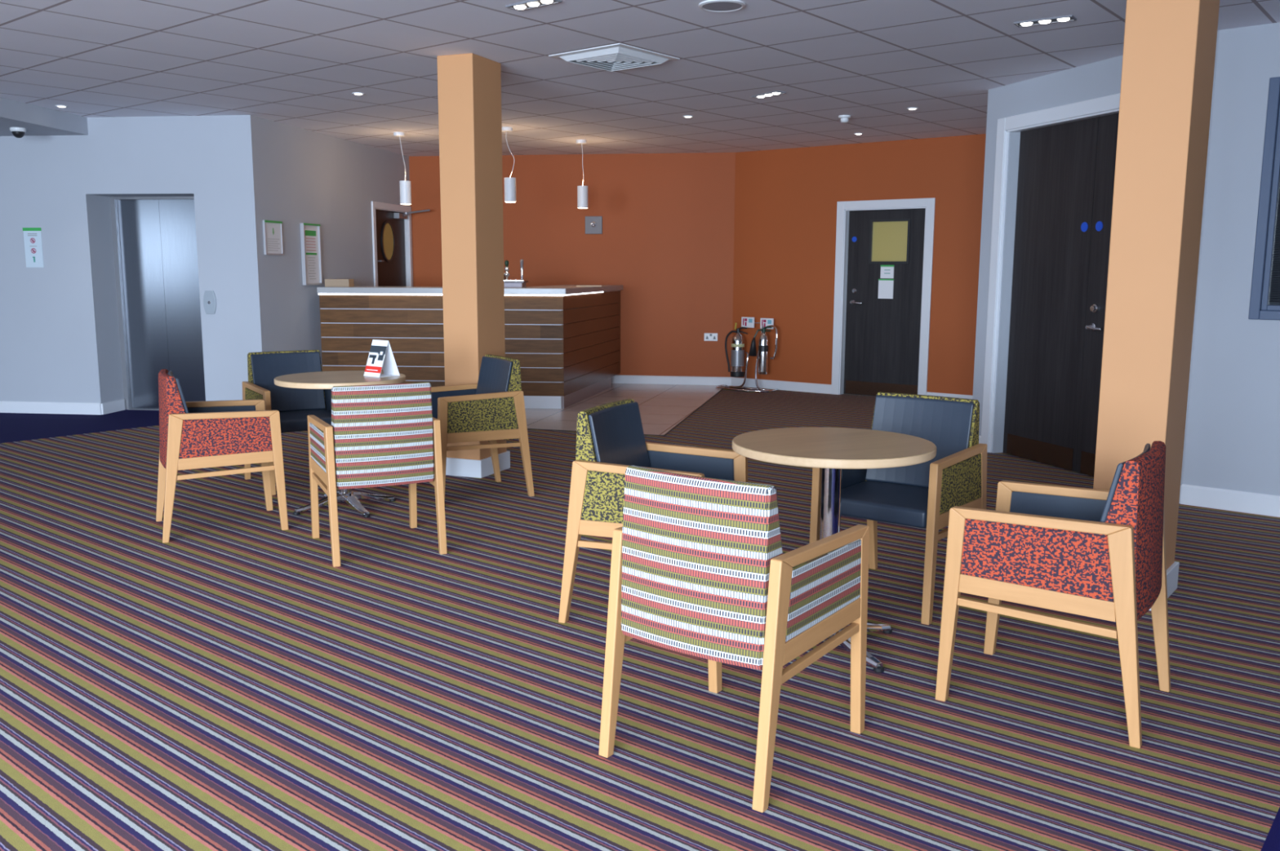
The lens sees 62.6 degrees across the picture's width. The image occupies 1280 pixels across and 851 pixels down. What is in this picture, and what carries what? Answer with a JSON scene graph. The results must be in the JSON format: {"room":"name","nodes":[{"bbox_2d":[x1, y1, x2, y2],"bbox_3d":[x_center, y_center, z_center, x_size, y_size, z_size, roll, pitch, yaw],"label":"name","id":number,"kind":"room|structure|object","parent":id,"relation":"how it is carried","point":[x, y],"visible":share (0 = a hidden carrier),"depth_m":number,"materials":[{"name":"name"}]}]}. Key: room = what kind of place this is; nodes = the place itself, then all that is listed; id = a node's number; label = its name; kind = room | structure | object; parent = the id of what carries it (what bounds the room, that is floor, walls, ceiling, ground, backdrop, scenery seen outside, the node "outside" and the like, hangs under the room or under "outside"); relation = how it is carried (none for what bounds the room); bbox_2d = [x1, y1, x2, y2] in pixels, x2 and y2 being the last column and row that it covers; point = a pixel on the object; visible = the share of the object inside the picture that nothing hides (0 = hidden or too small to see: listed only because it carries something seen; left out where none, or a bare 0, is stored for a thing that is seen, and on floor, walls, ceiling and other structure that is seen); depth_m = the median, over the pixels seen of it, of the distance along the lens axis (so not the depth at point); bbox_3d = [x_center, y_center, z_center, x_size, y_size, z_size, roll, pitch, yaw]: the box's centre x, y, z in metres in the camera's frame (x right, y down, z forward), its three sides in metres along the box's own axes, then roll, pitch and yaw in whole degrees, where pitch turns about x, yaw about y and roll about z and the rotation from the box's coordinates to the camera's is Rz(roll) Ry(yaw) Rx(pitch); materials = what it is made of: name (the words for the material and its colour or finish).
{"room":"lounge bar area","nodes":[
{"label":"lounge bar area","id":0,"kind":"room"},
{"bbox_2d":[0,97,88,136],"bbox_3d":[-8.492,-2.216,6.449,7.400,0.149,7.400,0,8,0],"label":"ceiling","id":1,"kind":"structure","parent":0,"point":[37,120],"depth_m":8.65,"materials":[{"name":"white paint"}]},
{"bbox_2d":[9,127,26,137],"bbox_3d":[-5.161,-2.429,8.740,0.120,0.080,0.120,0,8,0],"label":"security camera","id":2,"kind":"object","parent":1,"relation":"attached to","point":[18,132],"visible":1,"depth_m":8.70,"materials":[{"name":"white plastic"}]},
{"bbox_2d":[0,115,262,404],"bbox_3d":[-7.710,-1.480,9.877,8.881,2.612,0.371,1,9,7],"label":"wall","id":3,"kind":"structure","parent":0,"point":[60,338],"depth_m":9.30,"materials":[{"name":"white paint"}]},
{"bbox_2d":[22,227,44,267],"bbox_3d":[-5.407,-1.587,9.384,0.176,0.350,0.006,1,9,7],"label":"notice","id":4,"kind":"object","parent":3,"relation":"attached to","point":[32,236],"visible":1,"depth_m":9.38,"materials":[{"name":"white paper"}]},
{"bbox_2d":[0,401,102,414],"bbox_3d":[-7.631,-0.209,9.860,8.697,0.105,0.016,1,9,7],"label":"baseboard","id":5,"kind":"structure","parent":3,"relation":"attached to","point":[30,407],"depth_m":9.58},
{"bbox_2d":[101,399,124,414],"bbox_3d":[-4.851,-0.172,9.696,0.016,0.100,0.330,1,9,7],"label":"baseboard","id":6,"kind":"structure","parent":3,"relation":"attached to","point":[116,406],"depth_m":9.68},
{"bbox_2d":[110,196,205,410],"bbox_3d":[-4.297,-1.189,9.746,1.300,2.100,0.180,1,9,7],"label":"door","id":7,"kind":"structure","parent":3,"relation":"in","point":[154,238],"depth_m":9.72,"materials":[{"name":"metal"}]},
{"bbox_2d":[203,290,216,314],"bbox_3d":[-3.781,-1.082,9.249,0.116,0.204,0.020,1,9,7],"label":"panel","id":8,"kind":"object","parent":3,"relation":"attached to","point":[209,298],"visible":1,"depth_m":9.24,"materials":[{"name":"silver metal"}]},
{"bbox_2d":[250,115,410,369],"bbox_3d":[-3.068,-1.602,10.813,0.120,2.612,3.375,2,9,11],"label":"wall","id":9,"kind":"structure","parent":0,"point":[300,175],"depth_m":10.01,"materials":[{"name":"white paint"}]},
{"bbox_2d":[262,220,284,255],"bbox_3d":[-3.264,-1.671,9.373,0.022,0.300,0.296,2,9,11],"label":"framed notice","id":10,"kind":"object","parent":9,"relation":"attached to","point":[272,230],"visible":1,"depth_m":9.37,"materials":[{"name":"white paper"}]},
{"bbox_2d":[300,222,322,284],"bbox_3d":[-3.132,-1.633,10.043,0.037,0.576,0.324,2,9,11],"label":"framed notice","id":11,"kind":"object","parent":9,"relation":"attached to","point":[310,233],"visible":1,"depth_m":10.04,"materials":[{"name":"white paper"}]},
{"bbox_2d":[371,200,430,286],"bbox_3d":[-2.686,-1.477,11.939,0.422,2.035,1.034,2,9,11],"label":"door","id":12,"kind":"structure","parent":9,"relation":"in","point":[392,235],"depth_m":11.95,"materials":[{"name":"brown wood"}]},
{"bbox_2d":[436,53,510,478],"bbox_3d":[-1.067,-0.989,6.748,0.282,2.612,0.382,4,9,22],"label":"column","id":13,"kind":"structure","parent":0,"point":[469,84],"depth_m":6.59,"materials":[{"name":"paint"}]},
{"bbox_2d":[408,152,735,377],"bbox_3d":[-0.909,-1.807,12.245,3.990,2.612,0.120,1,9,8],"label":"wall","id":14,"kind":"structure","parent":0,"point":[667,237],"depth_m":12.05,"materials":[{"name":"orange paint"}]},
{"bbox_2d":[585,216,602,234],"bbox_3d":[-0.533,-2.291,12.019,0.200,0.200,0.072,1,9,8],"label":"wall plate","id":15,"kind":"object","parent":14,"relation":"attached to","point":[593,224],"visible":1,"depth_m":12.03,"materials":[{"name":"grey metal"}]},
{"bbox_2d":[611,375,731,386],"bbox_3d":[-0.824,-0.553,12.349,3.790,0.100,0.016,1,9,8],"label":"baseboard","id":16,"kind":"structure","parent":14,"relation":"attached to","point":[648,380],"depth_m":12.17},
{"bbox_2d":[703,333,717,341],"bbox_3d":[0.811,-1.012,12.040,0.156,0.090,0.014,1,9,8],"label":"wall socket","id":17,"kind":"object","parent":14,"relation":"attached to","point":[708,336],"visible":1,"depth_m":12.03,"materials":[{"name":"white plastic"}]},
{"bbox_2d":[0,386,1279,850],"bbox_3d":[-1.702,0.581,5.396,21.400,0.100,15.900,0,8,0],"label":"floor","id":18,"kind":"structure","parent":0,"point":[222,685],"depth_m":3.33,"materials":[{"name":"carpet"}]},
{"bbox_2d":[155,368,288,543],"bbox_3d":[-2.174,0.120,5.408,0.588,0.805,0.520,-4,10,-27],"label":"armchair","id":19,"kind":"object","parent":18,"relation":"on","point":[193,435],"visible":1,"depth_m":5.18,"materials":[{"name":"red fabric"}]},
{"bbox_2d":[242,350,331,495],"bbox_3d":[-2.119,-0.043,6.506,0.520,0.805,0.588,-6,10,-34],"label":"armchair","id":20,"kind":"object","parent":18,"relation":"on","point":[294,406],"visible":0.44,"depth_m":6.56,"materials":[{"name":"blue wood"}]},
{"bbox_2d":[274,370,405,517],"bbox_3d":[-1.640,0.096,5.824,0.694,0.735,0.694,-6,11,-38],"label":"round table","id":21,"kind":"object","parent":18,"relation":"on","point":[320,380],"visible":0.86,"depth_m":5.71,"materials":[{"name":"brown wood"}]},
{"bbox_2d":[363,339,399,377],"bbox_3d":[-1.428,-0.373,5.810,0.147,0.197,0.132,7,11,37],"label":"tent card","id":22,"kind":"object","parent":21,"relation":"on","point":[380,357],"visible":1,"depth_m":5.80,"materials":[{"name":"white paper"}]},
{"bbox_2d":[368,345,386,364],"bbox_3d":[-1.446,-0.388,5.787,0.136,0.099,0.034,7,11,37],"label":"picture","id":23,"kind":"object","parent":22,"relation":"on","point":[378,353],"depth_m":5.79,"materials":[{"name":"white paper"}]},
{"bbox_2d":[307,382,447,567],"bbox_3d":[-1.264,0.181,5.021,0.520,0.805,0.588,-4,9,-26],"label":"armchair","id":24,"kind":"object","parent":18,"relation":"on","point":[378,435],"visible":1,"depth_m":4.78,"materials":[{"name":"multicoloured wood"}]},
{"bbox_2d":[431,354,534,503],"bbox_3d":[-1.004,0.006,6.203,0.588,0.805,0.520,-5,10,-31],"label":"armchair","id":25,"kind":"object","parent":18,"relation":"on","point":[492,409],"visible":0.75,"depth_m":6.04,"materials":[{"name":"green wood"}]},
{"bbox_2d":[524,383,722,435],"bbox_3d":[-1.230,-0.254,10.661,3.741,0.004,3.799,2,9,12],"label":"floor tiles","id":26,"kind":"structure","parent":18,"relation":"on","point":[662,407],"depth_m":10.30,"materials":[{"name":"tile"}]},
{"bbox_2d":[316,284,622,408],"bbox_3d":[-1.624,-0.904,11.155,2.889,1.142,2.522,0,8,0],"label":"bar counter","id":27,"kind":"object","parent":26,"relation":"on","point":[565,340],"depth_m":10.03,"materials":[{"name":"brown wood"}]},
{"bbox_2d":[324,279,354,287],"bbox_3d":[-2.933,-1.393,10.275,0.240,0.075,0.150,1,8,4],"label":"storage box","id":28,"kind":"object","parent":27,"relation":"on","point":[328,282],"visible":0.96,"depth_m":10.20,"materials":[{"name":"beige cardboard"}]},
{"bbox_2d":[316,284,622,294],"bbox_3d":[-1.622,-1.441,11.075,2.889,0.056,2.522,0,8,0],"label":"countertop","id":29,"kind":"structure","parent":27,"relation":"on","point":[559,289],"depth_m":9.96,"materials":[{"name":"grey stone"}]},
{"bbox_2d":[503,259,528,287],"bbox_3d":[-1.248,-1.496,10.336,0.260,0.272,0.235,1,8,4],"label":"tap","id":30,"kind":"object","parent":27,"relation":"on","point":[508,283],"visible":0.76,"depth_m":10.28,"materials":[{"name":"grey metal"}]},
{"bbox_2d":[503,260,510,279],"bbox_3d":[-1.326,-1.518,10.314,0.107,0.202,0.065,0,8,0],"label":"tap","id":31,"kind":"object","parent":30,"relation":"on","point":[507,274],"depth_m":10.30,"materials":[{"name":"silver metal"}]},
{"bbox_2d":[576,285,601,286],"bbox_3d":[-0.525,-1.440,10.862,0.260,0.012,0.110,0,8,0],"label":"bar mat","id":32,"kind":"object","parent":27,"relation":"on","point":[576,286],"visible":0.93,"depth_m":10.81,"materials":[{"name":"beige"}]},
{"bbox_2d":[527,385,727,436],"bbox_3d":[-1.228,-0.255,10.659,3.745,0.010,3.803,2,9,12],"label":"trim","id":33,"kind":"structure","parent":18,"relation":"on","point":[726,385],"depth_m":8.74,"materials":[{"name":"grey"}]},
{"bbox_2d":[558,399,747,623],"bbox_3d":[0.066,0.332,4.042,0.588,0.805,0.520,4,9,23],"label":"armchair","id":34,"kind":"object","parent":18,"relation":"on","point":[611,438],"visible":0.47,"depth_m":3.94,"materials":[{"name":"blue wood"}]},
{"bbox_2d":[598,465,869,813],"bbox_3d":[0.271,0.500,2.919,0.520,0.805,0.588,6,11,36],"label":"armchair","id":35,"kind":"object","parent":18,"relation":"on","point":[700,568],"visible":1,"depth_m":2.69,"materials":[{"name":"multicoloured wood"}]},
{"bbox_2d":[715,316,777,392],"bbox_3d":[1.167,-0.794,11.655,0.719,0.794,0.369,7,11,37],"label":"stand","id":36,"kind":"object","parent":18,"relation":"on","point":[749,322],"visible":0.93,"depth_m":11.63,"materials":[{"name":"silver metal"}]},
{"bbox_2d":[724,322,747,377],"bbox_3d":[1.084,-0.848,11.759,0.282,0.601,0.156,7,11,37],"label":"fire extinguisher","id":37,"kind":"object","parent":36,"relation":"attached to","point":[737,354],"visible":1,"depth_m":11.71,"materials":[{"name":"silver metal"}]},
{"bbox_2d":[748,325,771,374],"bbox_3d":[1.314,-0.830,11.549,0.244,0.530,0.123,1,8,4],"label":"fire extinguisher","id":38,"kind":"object","parent":36,"relation":"attached to","point":[763,338],"visible":1,"depth_m":11.51,"materials":[{"name":"silver metal"}]},
{"bbox_2d":[732,426,936,673],"bbox_3d":[0.666,0.420,3.702,0.694,0.735,0.694,-4,10,-28],"label":"round table","id":39,"kind":"object","parent":18,"relation":"on","point":[833,451],"visible":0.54,"depth_m":3.59,"materials":[{"name":"brown wood"}]},
{"bbox_2d":[809,391,986,625],"bbox_3d":[1.066,0.298,4.294,0.520,0.805,0.588,7,11,38],"label":"armchair","id":40,"kind":"object","parent":18,"relation":"on","point":[922,495],"visible":0.71,"depth_m":4.25,"materials":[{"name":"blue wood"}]},
{"bbox_2d":[935,440,1170,749],"bbox_3d":[1.310,0.452,3.265,0.588,0.805,0.520,6,10,35],"label":"armchair","id":41,"kind":"object","parent":18,"relation":"on","point":[1100,554],"visible":1,"depth_m":3.06,"materials":[{"name":"red fabric"}]},
{"bbox_2d":[0,0,1279,155],"bbox_3d":[-1.692,-2.101,4.996,21.400,0.100,15.900,0,8,0],"label":"ceiling","id":42,"kind":"structure","parent":0,"point":[300,64],"depth_m":6.58,"materials":[{"name":"tile"}]},
{"bbox_2d":[55,105,67,107],"bbox_3d":[-4.675,-2.578,8.508,0.090,0.012,0.090,0,8,0],"label":"recessed light","id":43,"kind":"object","parent":42,"relation":"in","point":[60,106],"visible":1,"depth_m":8.49,"materials":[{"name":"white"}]},
{"bbox_2d":[351,92,364,95],"bbox_3d":[-2.097,-2.469,7.839,0.090,0.012,0.090,0,8,0],"label":"recessed light","id":44,"kind":"object","parent":42,"relation":"in","point":[353,93],"visible":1,"depth_m":7.81,"materials":[{"name":"white plastic"}]},
{"bbox_2d":[393,132,411,204],"bbox_3d":[-2.292,-2.480,10.165,0.151,0.678,0.108,0,8,0],"label":"pendant lamp","id":45,"kind":"object","parent":42,"relation":"hanging from","point":[405,185],"visible":1,"depth_m":10.15,"materials":[{"name":"white metal"}]},
{"bbox_2d":[502,126,515,202],"bbox_3d":[-1.217,-2.417,9.771,0.126,0.678,0.108,0,8,0],"label":"pendant lamp","id":46,"kind":"object","parent":42,"relation":"hanging from","point":[509,182],"visible":0.99,"depth_m":9.76,"materials":[{"name":"white metal"}]},
{"bbox_2d":[505,0,561,10],"bbox_3d":[-0.522,-2.062,5.153,0.290,0.014,0.100,7,11,39],"label":"recessed light","id":47,"kind":"object","parent":42,"relation":"in","point":[529,4],"visible":1,"depth_m":5.15,"materials":[{"name":"grey"}]},
{"bbox_2d":[576,139,587,208],"bbox_3d":[-0.589,-2.554,10.702,0.118,0.678,0.108,0,8,0],"label":"pendant lamp","id":48,"kind":"object","parent":42,"relation":"hanging from","point":[582,191],"visible":1,"depth_m":10.69,"materials":[{"name":"white metal"}]},
{"bbox_2d":[548,43,679,71],"bbox_3d":[-0.156,-2.246,6.459,0.570,0.033,0.570,7,11,39],"label":"ceiling vent","id":49,"kind":"object","parent":42,"relation":"in","point":[618,56],"visible":1,"depth_m":6.37,"materials":[{"name":"white plastic"}]},
{"bbox_2d":[682,115,693,117],"bbox_3d":[0.409,-2.625,8.950,0.090,0.012,0.090,0,8,0],"label":"recessed light","id":50,"kind":"object","parent":42,"relation":"in","point":[686,116],"visible":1,"depth_m":8.92,"materials":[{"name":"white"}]},
{"bbox_2d":[698,0,745,11],"bbox_3d":[0.404,-2.064,5.172,0.230,0.010,0.230,0,8,0],"label":"ceiling speaker","id":51,"kind":"object","parent":42,"relation":"attached to","point":[708,5],"visible":1,"depth_m":5.15,"materials":[{"name":"white plastic"}]},
{"bbox_2d":[702,1,741,10],"bbox_3d":[0.404,-2.064,5.172,0.190,0.009,0.190,0,8,0],"label":"grille","id":52,"kind":"object","parent":51,"relation":"attached to","point":[708,6],"depth_m":5.17,"materials":[{"name":"grey"}]},
{"bbox_2d":[751,90,786,98],"bbox_3d":[0.953,-2.452,7.808,0.100,0.014,0.290,-5,10,-31],"label":"recessed light","id":53,"kind":"object","parent":42,"relation":"in","point":[775,92],"visible":1,"depth_m":7.79,"materials":[{"name":"grey"}]},
{"bbox_2d":[838,115,850,123],"bbox_3d":[1.729,-2.590,8.896,0.104,0.057,0.104,0,8,0],"label":"smoke detector","id":54,"kind":"object","parent":42,"relation":"attached to","point":[844,118],"visible":1,"depth_m":8.87,"materials":[{"name":"white plastic"}]},
{"bbox_2d":[906,107,918,110],"bbox_3d":[2.191,-2.547,8.467,0.090,0.012,0.090,0,8,0],"label":"recessed light","id":55,"kind":"object","parent":42,"relation":"in","point":[908,108],"visible":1,"depth_m":8.45,"materials":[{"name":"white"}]},
{"bbox_2d":[1013,14,1076,26],"bbox_3d":[2.105,-2.100,5.473,0.290,0.014,0.100,6,10,34],"label":"recessed light","id":56,"kind":"object","parent":42,"relation":"in","point":[1064,18],"visible":1,"depth_m":5.46,"materials":[{"name":"grey"}]},
{"bbox_2d":[732,133,986,395],"bbox_3d":[2.447,-1.599,10.933,3.400,2.612,0.120,7,11,37],"label":"wall","id":57,"kind":"structure","parent":0,"point":[786,199],"depth_m":11.16,"materials":[{"name":"orange paint"}]},
{"bbox_2d":[731,377,973,399],"bbox_3d":[2.361,-0.354,11.095,3.300,0.100,0.016,7,11,37],"label":"baseboard","id":58,"kind":"structure","parent":57,"relation":"attached to","point":[749,383],"depth_m":11.59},
{"bbox_2d":[831,197,935,396],"bbox_3d":[2.515,-1.299,10.893,1.062,2.030,0.131,7,11,37],"label":"door","id":59,"kind":"structure","parent":57,"relation":"in","point":[882,345],"depth_m":10.89,"materials":[{"name":"grey wood"}]},
{"bbox_2d":[878,279,893,298],"bbox_3d":[2.535,-1.411,10.859,0.168,0.202,0.005,7,11,37],"label":"notice","id":60,"kind":"object","parent":59,"relation":"attached to","point":[885,286],"visible":1,"depth_m":10.86,"materials":[{"name":"white paper"}]},
{"bbox_2d":[880,265,893,278],"bbox_3d":[2.542,-1.583,10.828,0.148,0.136,0.004,7,11,37],"label":"notice","id":61,"kind":"object","parent":59,"relation":"attached to","point":[886,271],"visible":1,"depth_m":10.83,"materials":[{"name":"white paper"}]},
{"bbox_2d":[1093,0,1219,611],"bbox_3d":[2.039,-0.595,4.181,0.284,2.612,0.392,7,11,38],"label":"column","id":62,"kind":"structure","parent":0,"point":[1170,46],"depth_m":4.03,"materials":[{"name":"paint"}]},
{"bbox_2d":[1182,22,1279,496],"bbox_3d":[5.824,-0.505,3.673,7.000,2.612,0.141,7,11,40],"label":"wall","id":63,"kind":"structure","parent":0,"point":[1233,443],"depth_m":5.76,"materials":[{"name":"white paint"}]},
{"bbox_2d":[972,30,1218,485],"bbox_3d":[2.878,-0.988,6.844,0.140,2.612,2.026,-2,9,-17],"label":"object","id":64,"kind":"structure","parent":63,"relation":"in","point":[1100,78],"depth_m":7.47,"materials":[{"name":"white paint"}]},
{"bbox_2d":[980,93,1119,476],"bbox_3d":[2.868,-0.866,6.793,0.140,2.385,1.820,-2,9,-17],"label":"door","id":65,"kind":"structure","parent":64,"relation":"attached to","point":[1067,158],"depth_m":7.06,"materials":[{"name":"grey wood"}]},
{"bbox_2d":[978,435,1181,503],"bbox_3d":[2.799,0.255,7.005,0.016,0.105,2.026,-2,9,-17],"label":"baseboard","id":66,"kind":"structure","parent":64,"relation":"attached to","point":[980,437],"depth_m":6.06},
{"bbox_2d":[1180,484,1279,517],"bbox_3d":[5.731,0.733,3.830,6.900,0.115,0.019,7,11,40],"label":"baseboard","id":67,"kind":"structure","parent":63,"relation":"attached to","point":[1264,504],"depth_m":5.88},
{"bbox_2d":[1248,76,1279,319],"bbox_3d":[4.046,-1.121,5.085,1.838,1.268,0.112,7,11,40],"label":"window","id":68,"kind":"structure","parent":63,"relation":"in","point":[1264,300],"depth_m":5.63,"materials":[{"name":"blue glass"}]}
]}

